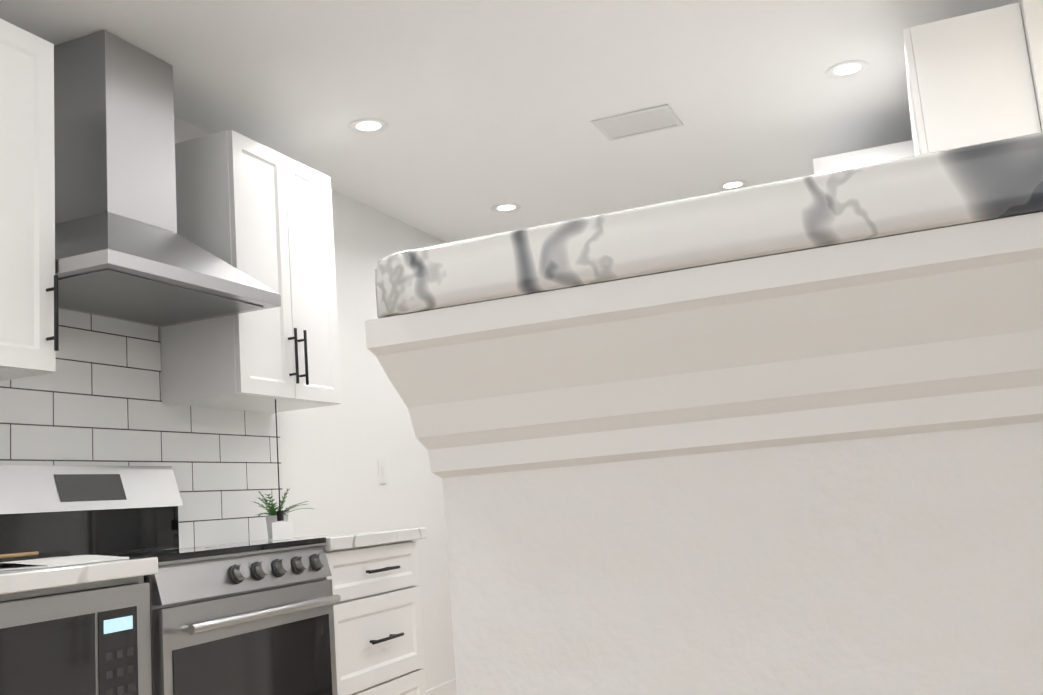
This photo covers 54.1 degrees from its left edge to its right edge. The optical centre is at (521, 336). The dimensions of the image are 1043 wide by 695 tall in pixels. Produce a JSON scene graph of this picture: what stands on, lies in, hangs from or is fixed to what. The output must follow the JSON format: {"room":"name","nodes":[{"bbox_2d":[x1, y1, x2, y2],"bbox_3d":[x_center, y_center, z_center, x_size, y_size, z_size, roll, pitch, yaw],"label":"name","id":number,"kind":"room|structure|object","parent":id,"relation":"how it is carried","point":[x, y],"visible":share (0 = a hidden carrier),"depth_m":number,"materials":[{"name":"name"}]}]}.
{"room":"kitchen","nodes":[
{"label":"kitchen","id":0,"kind":"room"},
{"bbox_2d":[160,116,455,690],"bbox_3d":[-0.920,0.510,4.385,0.150,2.450,4.330,-8,-10,21],"label":"wall","id":1,"kind":"structure","parent":0,"point":[331,455],"depth_m":4.76,"materials":[{"name":"white paint"}]},
{"bbox_2d":[0,18,58,380],"bbox_3d":[-1.455,-0.359,2.619,0.365,0.915,0.377,-8,-10,21],"label":"upper cabinet","id":2,"kind":"object","parent":1,"relation":"attached to","point":[29,323],"visible":1,"depth_m":2.66,"materials":[{"name":"white wood"}]},
{"bbox_2d":[0,309,282,547],"bbox_3d":[-1.487,0.238,2.818,0.006,0.830,2.760,-8,-10,21],"label":"wall tile","id":3,"kind":"structure","parent":1,"relation":"attached to","point":[95,399],"depth_m":3.39,"materials":[{"name":"white tile"}]},
{"bbox_2d":[54,30,280,326],"bbox_3d":[-1.190,-0.503,3.151,0.497,0.806,0.758,-8,-10,21],"label":"range hood","id":4,"kind":"object","parent":1,"relation":"attached to","point":[125,250],"visible":0.9,"depth_m":3.07,"materials":[{"name":"silver metal"}]},
{"bbox_2d":[160,130,341,412],"bbox_3d":[-0.978,-0.206,3.782,0.365,0.915,0.624,-8,-10,21],"label":"upper cabinet","id":5,"kind":"object","parent":1,"relation":"attached to","point":[259,212],"visible":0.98,"depth_m":3.59,"materials":[{"name":"white wood"}]},
{"bbox_2d":[275,399,283,520],"bbox_3d":[-0.850,0.429,3.567,0.016,0.424,0.016,-8,-10,21],"label":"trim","id":6,"kind":"structure","parent":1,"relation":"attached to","point":[280,516],"depth_m":3.55,"materials":[{"name":"black metal"}]},
{"bbox_2d":[378,459,386,483],"bbox_3d":[-0.653,0.636,4.803,0.006,0.115,0.070,-8,-10,21],"label":"light switch","id":7,"kind":"object","parent":1,"relation":"attached to","point":[382,474],"visible":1,"depth_m":4.80,"materials":[{"name":"white plastic"}]},
{"bbox_2d":[426,678,456,694],"bbox_3d":[-0.432,1.758,4.947,0.012,0.100,2.370,-8,-10,21],"label":"baseboard","id":8,"kind":"structure","parent":1,"relation":"attached to","point":[448,688],"depth_m":5.05,"materials":[{"name":"white wood"}]},
{"bbox_2d":[0,0,1004,242],"bbox_3d":[1.870,-1.339,2.272,14.600,0.060,12.300,-8,-10,21],"label":"ceiling","id":9,"kind":"structure","parent":0,"point":[481,108],"depth_m":3.75,"materials":[{"name":"white paint"}]},
{"bbox_2d":[348,119,388,133],"bbox_3d":[-0.598,-0.821,3.998,0.156,0.004,0.156,-8,-10,21],"label":"recessed light","id":10,"kind":"object","parent":9,"relation":"in","point":[365,126],"visible":1,"depth_m":4.00,"materials":[{"name":"white"}]},
{"bbox_2d":[491,203,520,212],"bbox_3d":[-0.078,-0.658,5.244,0.156,0.004,0.156,-8,-10,21],"label":"recessed light","id":11,"kind":"object","parent":9,"relation":"in","point":[507,207],"visible":1,"depth_m":5.24,"materials":[{"name":"white"}]},
{"bbox_2d":[591,104,683,140],"bbox_3d":[0.478,-0.874,4.196,0.320,0.007,0.260,-8,-10,21],"label":"ceiling vent","id":12,"kind":"object","parent":9,"relation":"in","point":[640,122],"visible":0.98,"depth_m":4.18,"materials":[{"name":"white metal"}]},
{"bbox_2d":[717,180,747,189],"bbox_3d":[1.069,-0.764,5.169,0.156,0.004,0.156,-8,-10,21],"label":"recessed light","id":13,"kind":"object","parent":9,"relation":"in","point":[735,184],"visible":0.96,"depth_m":5.17,"materials":[{"name":"white"}]},
{"bbox_2d":[826,60,868,78],"bbox_3d":[1.219,-0.997,3.821,0.156,0.004,0.156,-8,-10,21],"label":"recessed light","id":14,"kind":"object","parent":9,"relation":"in","point":[852,68],"visible":1,"depth_m":3.82,"materials":[{"name":"white"}]},
{"bbox_2d":[443,422,1042,694],"bbox_3d":[1.149,0.355,0.175,2.475,1.065,0.113,-8,-10,21],"label":"kitchen island","id":15,"kind":"structure","parent":0,"point":[910,564],"depth_m":0.56,"materials":[{"name":"white paint"}]},
{"bbox_2d":[365,212,1042,477],"bbox_3d":[1.096,-0.118,0.259,2.506,0.100,0.175,-8,-10,21],"label":"trim","id":16,"kind":"structure","parent":15,"relation":"attached to","point":[935,330],"depth_m":0.56,"materials":[{"name":"white wood"}]},
{"bbox_2d":[375,132,1042,318],"bbox_3d":[1.088,-0.187,0.271,2.511,0.039,0.185,-8,-10,21],"label":"countertop","id":17,"kind":"structure","parent":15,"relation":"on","point":[993,180],"depth_m":0.55,"materials":[{"name":"stone"}]},
{"bbox_2d":[1005,0,1042,131],"bbox_3d":[2.118,0.209,4.052,0.120,2.450,2.730,-8,-10,21],"label":"wall","id":18,"kind":"structure","parent":0,"point":[1032,14],"depth_m":2.97,"materials":[{"name":"white paint"}]},
{"bbox_2d":[903,2,1040,155],"bbox_3d":[1.564,-0.450,3.557,0.365,0.915,1.151,-8,-10,21],"label":"upper cabinet","id":19,"kind":"object","parent":18,"relation":"attached to","point":[969,80],"visible":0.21,"depth_m":3.06,"materials":[{"name":"white wood"}]},
{"bbox_3d":[2.070,1.130,1.866,14.600,0.060,12.300,-8,-10,21],"label":"floor","id":20,"kind":"structure","parent":0,"visible":0},
{"bbox_2d":[0,576,143,600],"bbox_3d":[-1.269,0.991,2.183,0.660,0.849,0.713,-8,-10,21],"label":"base cabinet","id":21,"kind":"object","parent":20,"relation":"on","point":[49,591],"visible":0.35,"depth_m":2.27,"materials":[{"name":"white"}]},
{"bbox_2d":[0,583,151,694],"bbox_3d":[-1.243,0.799,2.197,0.513,0.437,0.697,-8,-10,21],"label":"built-in microwave","id":22,"kind":"object","parent":21,"relation":"in","point":[95,641],"visible":1,"depth_m":2.24,"materials":[{"name":"silver metal"}]},
{"bbox_2d":[0,557,157,594],"bbox_3d":[-1.422,0.516,1.976,0.642,0.040,1.327,-8,-10,21],"label":"countertop","id":23,"kind":"structure","parent":21,"relation":"on","point":[19,580],"depth_m":2.24,"materials":[{"name":"stone"}]},
{"bbox_2d":[0,555,128,570],"bbox_3d":[-1.183,0.544,2.449,0.390,0.017,0.247,-8,-10,21],"label":"open magazine","id":24,"kind":"object","parent":23,"relation":"on","point":[51,562],"visible":1,"depth_m":2.39,"materials":[{"name":"white paper"}]},
{"bbox_2d":[0,551,38,557],"bbox_3d":[-1.321,0.541,2.494,0.104,0.012,0.261,-8,-10,21],"label":"wooden spoon","id":25,"kind":"object","parent":24,"relation":"on","point":[19,554],"visible":1,"depth_m":2.56,"materials":[{"name":"brown wood"}]},
{"bbox_2d":[0,465,340,694],"bbox_3d":[-0.978,0.921,2.878,0.695,1.165,0.755,-8,-10,21],"label":"range","id":26,"kind":"object","parent":20,"relation":"on","point":[256,618],"visible":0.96,"depth_m":2.86,"materials":[{"name":"silver metal"}]},
{"bbox_2d":[324,540,426,694],"bbox_3d":[-0.733,1.163,3.493,0.660,0.849,0.610,-8,-10,21],"label":"base cabinet","id":27,"kind":"object","parent":20,"relation":"on","point":[379,646],"visible":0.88,"depth_m":3.42,"materials":[{"name":"white wood"}]},
{"bbox_2d":[200,527,425,550],"bbox_3d":[-0.766,0.726,3.578,0.642,0.040,0.636,-8,-10,21],"label":"countertop","id":28,"kind":"structure","parent":27,"relation":"on","point":[347,540],"depth_m":3.46,"materials":[{"name":"stone"}]},
{"bbox_2d":[268,521,292,540],"bbox_3d":[-0.837,0.675,3.547,0.033,0.060,0.088,-13,-12,41],"label":"plant pot","id":29,"kind":"object","parent":28,"relation":"on","point":[282,530],"visible":1,"depth_m":3.53,"materials":[{"name":"white ceramic"}]},
{"bbox_2d":[254,489,312,537],"bbox_3d":[-0.858,0.636,3.668,0.265,0.179,0.166,-8,-10,21],"label":"potted plant","id":30,"kind":"object","parent":28,"relation":"on","point":[272,511],"visible":0.75,"depth_m":3.64,"materials":[{"name":"green plant"}]},
{"bbox_2d":[813,140,913,173],"bbox_3d":[1.859,0.384,4.505,0.728,2.295,1.010,-8,-10,21],"label":"panel","id":31,"kind":"object","parent":20,"relation":"on","point":[883,153],"visible":0.15,"depth_m":4.28,"materials":[{"name":"white"}]}
]}

